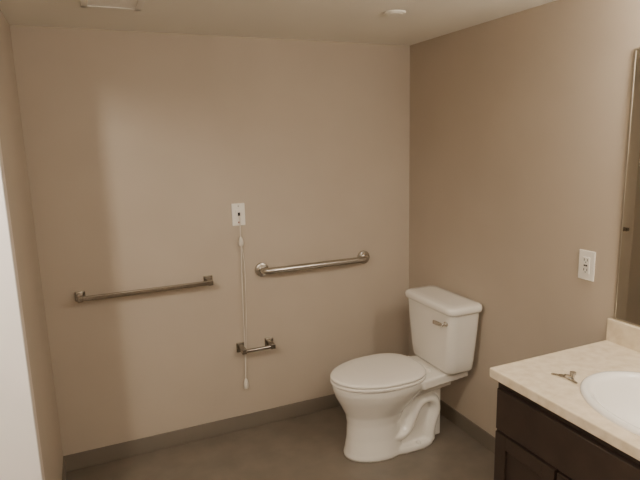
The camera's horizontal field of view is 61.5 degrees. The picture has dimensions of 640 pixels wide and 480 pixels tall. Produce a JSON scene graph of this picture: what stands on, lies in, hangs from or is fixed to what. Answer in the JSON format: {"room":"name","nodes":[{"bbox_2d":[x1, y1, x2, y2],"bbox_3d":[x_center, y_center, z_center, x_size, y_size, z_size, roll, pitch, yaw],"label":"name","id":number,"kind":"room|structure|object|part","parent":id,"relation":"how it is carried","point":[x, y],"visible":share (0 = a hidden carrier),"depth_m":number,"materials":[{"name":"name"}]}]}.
{"room":"accessible bathroom","nodes":[
{"label":"accessible bathroom","id":0,"kind":"room"},
{"bbox_2d":[0,10,62,479],"bbox_3d":[-0.707,0.388,1.001,0.120,2.150,3.350,-6,11,-23],"label":"wall","id":1,"kind":"structure","parent":0,"point":[11,132],"depth_m":2.12,"materials":[{"name":"paint"}]},
{"bbox_2d":[0,142,44,479],"bbox_3d":[-1.006,0.315,1.682,0.147,2.060,0.082,-6,11,-23],"label":"door frame","id":2,"kind":"structure","parent":1,"relation":"attached to","point":[19,450],"depth_m":1.68,"materials":[{"name":"white paint"}]},
{"bbox_2d":[62,457,66,479],"bbox_3d":[-1.115,1.202,2.325,0.008,0.088,0.872,-6,11,-23],"label":"baseboard","id":3,"kind":"structure","parent":1,"relation":"attached to","point":[64,471],"depth_m":2.63,"materials":[{"name":"brown plastic"}]},
{"bbox_2d":[10,25,409,455],"bbox_3d":[-0.409,0.012,2.990,2.288,2.150,0.120,-6,11,-23],"label":"wall","id":4,"kind":"structure","parent":0,"point":[140,147],"depth_m":2.83,"materials":[{"name":"paint"}]},
{"bbox_2d":[74,275,213,302],"bbox_3d":[-0.870,0.249,2.717,0.674,0.048,0.078,-6,11,-23],"label":"towel bar","id":5,"kind":"object","parent":4,"relation":"attached to","point":[80,296],"visible":1,"depth_m":2.67,"materials":[{"name":"silver metal"}]},
{"bbox_3d":[-1.155,0.280,2.591,0.026,0.026,0.070,-6,11,-23],"label":"post","id":6,"kind":"part","parent":5,"relation":"part of","materials":[{"name":"silver metal"}]},
{"bbox_3d":[-1.170,0.274,2.626,0.048,0.048,0.009,-6,11,-23],"label":"plate","id":7,"kind":"part","parent":5,"relation":"part of","materials":[{"name":"silver metal"}]},
{"bbox_3d":[-0.597,0.214,2.870,0.048,0.048,0.009,-6,11,-23],"label":"plate","id":8,"kind":"part","parent":5,"relation":"part of","materials":[{"name":"silver metal"}]},
{"bbox_3d":[-0.582,0.220,2.835,0.026,0.026,0.070,-6,11,-23],"label":"post","id":9,"kind":"part","parent":5,"relation":"part of","materials":[{"name":"silver metal"}]},
{"bbox_2d":[63,394,340,471],"bbox_3d":[-0.357,1.035,3.119,2.048,0.088,0.008,-6,11,-23],"label":"baseboard","id":10,"kind":"structure","parent":4,"relation":"attached to","point":[75,461],"depth_m":2.97,"materials":[{"name":"brown plastic"}]},
{"bbox_2d":[231,203,248,388],"bbox_3d":[-0.420,0.322,2.954,0.072,1.048,0.032,-6,11,-23],"label":"pull cord","id":11,"kind":"object","parent":4,"relation":"attached to","point":[238,209],"visible":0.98,"depth_m":2.89,"materials":[{"name":"white plastic"}]},
{"bbox_3d":[-0.437,-0.137,2.881,0.072,0.120,0.007,-6,11,-23],"label":"plate","id":12,"kind":"part","parent":11,"relation":"part of","materials":[{"name":"white plastic"}]},
{"bbox_2d":[236,209,241,219],"bbox_3d":[-0.434,-0.136,2.876,0.028,0.056,0.007,-6,11,-23],"label":"switch","id":13,"kind":"object","parent":11,"relation":"attached to","point":[238,211],"depth_m":2.87,"materials":[{"name":"white plastic"}]},
{"bbox_3d":[-0.423,0.346,2.955,0.019,0.967,0.009,-6,11,-23],"label":"cord","id":14,"kind":"part","parent":11,"relation":"part of","materials":[{"name":"white fabric"}]},
{"bbox_2d":[236,337,275,354],"bbox_3d":[-0.352,0.597,3.003,0.215,0.054,0.085,-6,11,-23],"label":"toilet paper holder","id":15,"kind":"object","parent":4,"relation":"attached to","point":[269,344],"visible":1,"depth_m":2.99,"materials":[{"name":"silver metal"}]},
{"bbox_3d":[-0.442,0.599,3.005,0.050,0.054,0.010,-6,11,-23],"label":"plate","id":16,"kind":"part","parent":15,"relation":"part of","materials":[{"name":"silver metal"}]},
{"bbox_3d":[-0.426,0.605,2.967,0.026,0.028,0.077,-6,11,-23],"label":"post","id":17,"kind":"part","parent":15,"relation":"part of","materials":[{"name":"silver metal"}]},
{"bbox_3d":[-0.291,0.583,3.069,0.050,0.054,0.010,-6,11,-23],"label":"plate","id":18,"kind":"part","parent":15,"relation":"part of","materials":[{"name":"silver metal"}]},
{"bbox_3d":[-0.275,0.589,3.031,0.026,0.028,0.077,-6,11,-23],"label":"post","id":19,"kind":"part","parent":15,"relation":"part of","materials":[{"name":"silver metal"}]},
{"bbox_2d":[255,250,369,276],"bbox_3d":[-0.017,0.139,3.075,0.717,0.080,0.079,-6,11,-23],"label":"grab bar","id":20,"kind":"object","parent":4,"relation":"attached to","point":[262,269],"visible":1,"depth_m":3.02,"materials":[{"name":"silver metal"}]},
{"bbox_2d":[0,0,555,45],"bbox_3d":[-0.495,-0.745,0.909,3.920,0.100,3.570,-6,11,-23],"label":"ceiling","id":21,"kind":"structure","parent":0,"point":[354,21],"depth_m":2.32,"materials":[{"name":"white paint"}]},
{"bbox_2d":[80,0,145,10],"bbox_3d":[-0.764,-0.881,1.982,0.220,0.010,0.225,-6,11,-23],"label":"ceiling vent","id":22,"kind":"object","parent":21,"relation":"attached to","point":[131,5],"depth_m":2.02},
{"bbox_2d":[384,10,405,15],"bbox_3d":[0.320,-0.969,2.301,0.094,0.010,0.094,-6,11,-23],"label":"sprinkler cover","id":23,"kind":"object","parent":21,"relation":"attached to","point":[390,12],"visible":1,"depth_m":2.28,"materials":[{"name":"white paint"}]},
{"bbox_2d":[66,406,494,479],"bbox_3d":[-0.436,1.466,1.319,3.920,0.100,3.570,-6,11,-23],"label":"floor","id":24,"kind":"structure","parent":0,"point":[310,446],"depth_m":2.78,"materials":[{"name":"plastic"}]},
{"bbox_2d":[330,285,481,462],"bbox_3d":[0.407,0.706,2.874,0.774,0.784,0.500,-6,11,-23],"label":"toilet","id":25,"kind":"object","parent":24,"relation":"on","point":[390,402],"visible":1,"depth_m":2.76,"materials":[{"name":"white ceramic"}]},
{"bbox_3d":[0.291,0.677,2.790,0.502,0.024,0.378,-6,11,-23],"label":"seat lid","id":26,"kind":"part","parent":25,"relation":"part of","materials":[{"name":"white plastic"}]},
{"bbox_3d":[0.413,0.896,2.882,0.736,0.408,0.359,-6,11,-23],"label":"bowl","id":27,"kind":"part","parent":25,"relation":"part of","materials":[{"name":"white ceramic"}]},
{"bbox_3d":[0.601,0.426,2.740,0.008,0.025,0.085,-6,11,-23],"label":"lever","id":28,"kind":"part","parent":25,"relation":"part of","materials":[{"name":"silver metal"}]},
{"bbox_3d":[0.660,0.506,2.924,0.192,0.338,0.424,-6,11,-23],"label":"tank","id":29,"kind":"part","parent":25,"relation":"part of","materials":[{"name":"white ceramic"}]},
{"bbox_3d":[0.653,0.321,2.889,0.218,0.044,0.450,-6,11,-23],"label":"tank lid","id":30,"kind":"part","parent":25,"relation":"part of","materials":[{"name":"white ceramic"}]},
{"bbox_2d":[490,318,639,479],"bbox_3d":[1.082,0.841,1.558,0.588,0.964,1.080,-6,11,-23],"label":"bathroom vanity","id":31,"kind":"object","parent":24,"relation":"on","point":[549,426],"visible":1,"depth_m":1.73,"materials":[{"name":"brown wood"}]},
{"bbox_3d":[0.682,0.930,1.817,0.020,0.495,0.260,-6,11,-23],"label":"door","id":32,"kind":"part","parent":31,"relation":"part of","materials":[{"name":"brown wood"}]},
{"bbox_2d":[551,371,577,383],"bbox_3d":[0.817,0.444,1.772,0.048,0.017,0.092,-8,12,-33],"label":"key","id":33,"kind":"object","parent":31,"relation":"on","point":[572,374],"visible":1,"depth_m":1.77,"materials":[{"name":"silver metal"}]},
{"bbox_3d":[0.790,0.972,1.573,0.020,0.495,0.260,-6,11,-23],"label":"door","id":34,"kind":"part","parent":31,"relation":"part of","materials":[{"name":"brown wood"}]},
{"bbox_3d":[0.728,0.624,1.634,0.020,0.150,0.530,-6,11,-23],"label":"drawer","id":35,"kind":"part","parent":31,"relation":"part of","materials":[{"name":"brown wood"}]},
{"bbox_2d":[580,371,639,435],"bbox_3d":[1.017,0.551,1.551,0.418,0.147,0.539,-6,11,-23],"label":"sink basin","id":36,"kind":"object","parent":31,"relation":"in","point":[612,397],"depth_m":1.73,"materials":[{"name":"white ceramic"}]},
{"bbox_2d":[409,0,639,436],"bbox_3d":[1.278,0.179,1.846,0.120,2.150,3.350,-6,11,-23],"label":"wall","id":37,"kind":"structure","parent":0,"point":[519,121],"depth_m":2.44,"materials":[{"name":"paint"}]},
{"bbox_2d":[440,399,494,453],"bbox_3d":[0.864,1.049,2.872,0.008,0.088,1.422,-6,11,-23],"label":"baseboard","id":38,"kind":"structure","parent":37,"relation":"attached to","point":[476,432],"depth_m":2.96,"materials":[{"name":"brown plastic"}]},
{"bbox_2d":[578,249,595,281],"bbox_3d":[1.067,0.101,2.156,0.010,0.120,0.074,-6,11,-23],"label":"wall outlet","id":39,"kind":"object","parent":37,"relation":"attached to","point":[586,269],"visible":1,"depth_m":2.15,"materials":[{"name":"white plastic"}]},
{"bbox_2d":[606,318,639,351],"bbox_3d":[1.332,0.429,1.597,0.020,0.090,1.080,-6,11,-23],"label":"backsplash","id":40,"kind":"structure","parent":37,"relation":"attached to","point":[618,332],"depth_m":2.01,"materials":[{"name":"stone"}]},
{"bbox_2d":[614,47,639,326],"bbox_3d":[1.326,-0.103,1.499,0.009,0.989,1.050,-6,11,-23],"label":"wall mirror","id":41,"kind":"object","parent":37,"relation":"attached to","point":[627,295],"visible":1,"depth_m":1.96,"materials":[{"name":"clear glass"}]}
]}

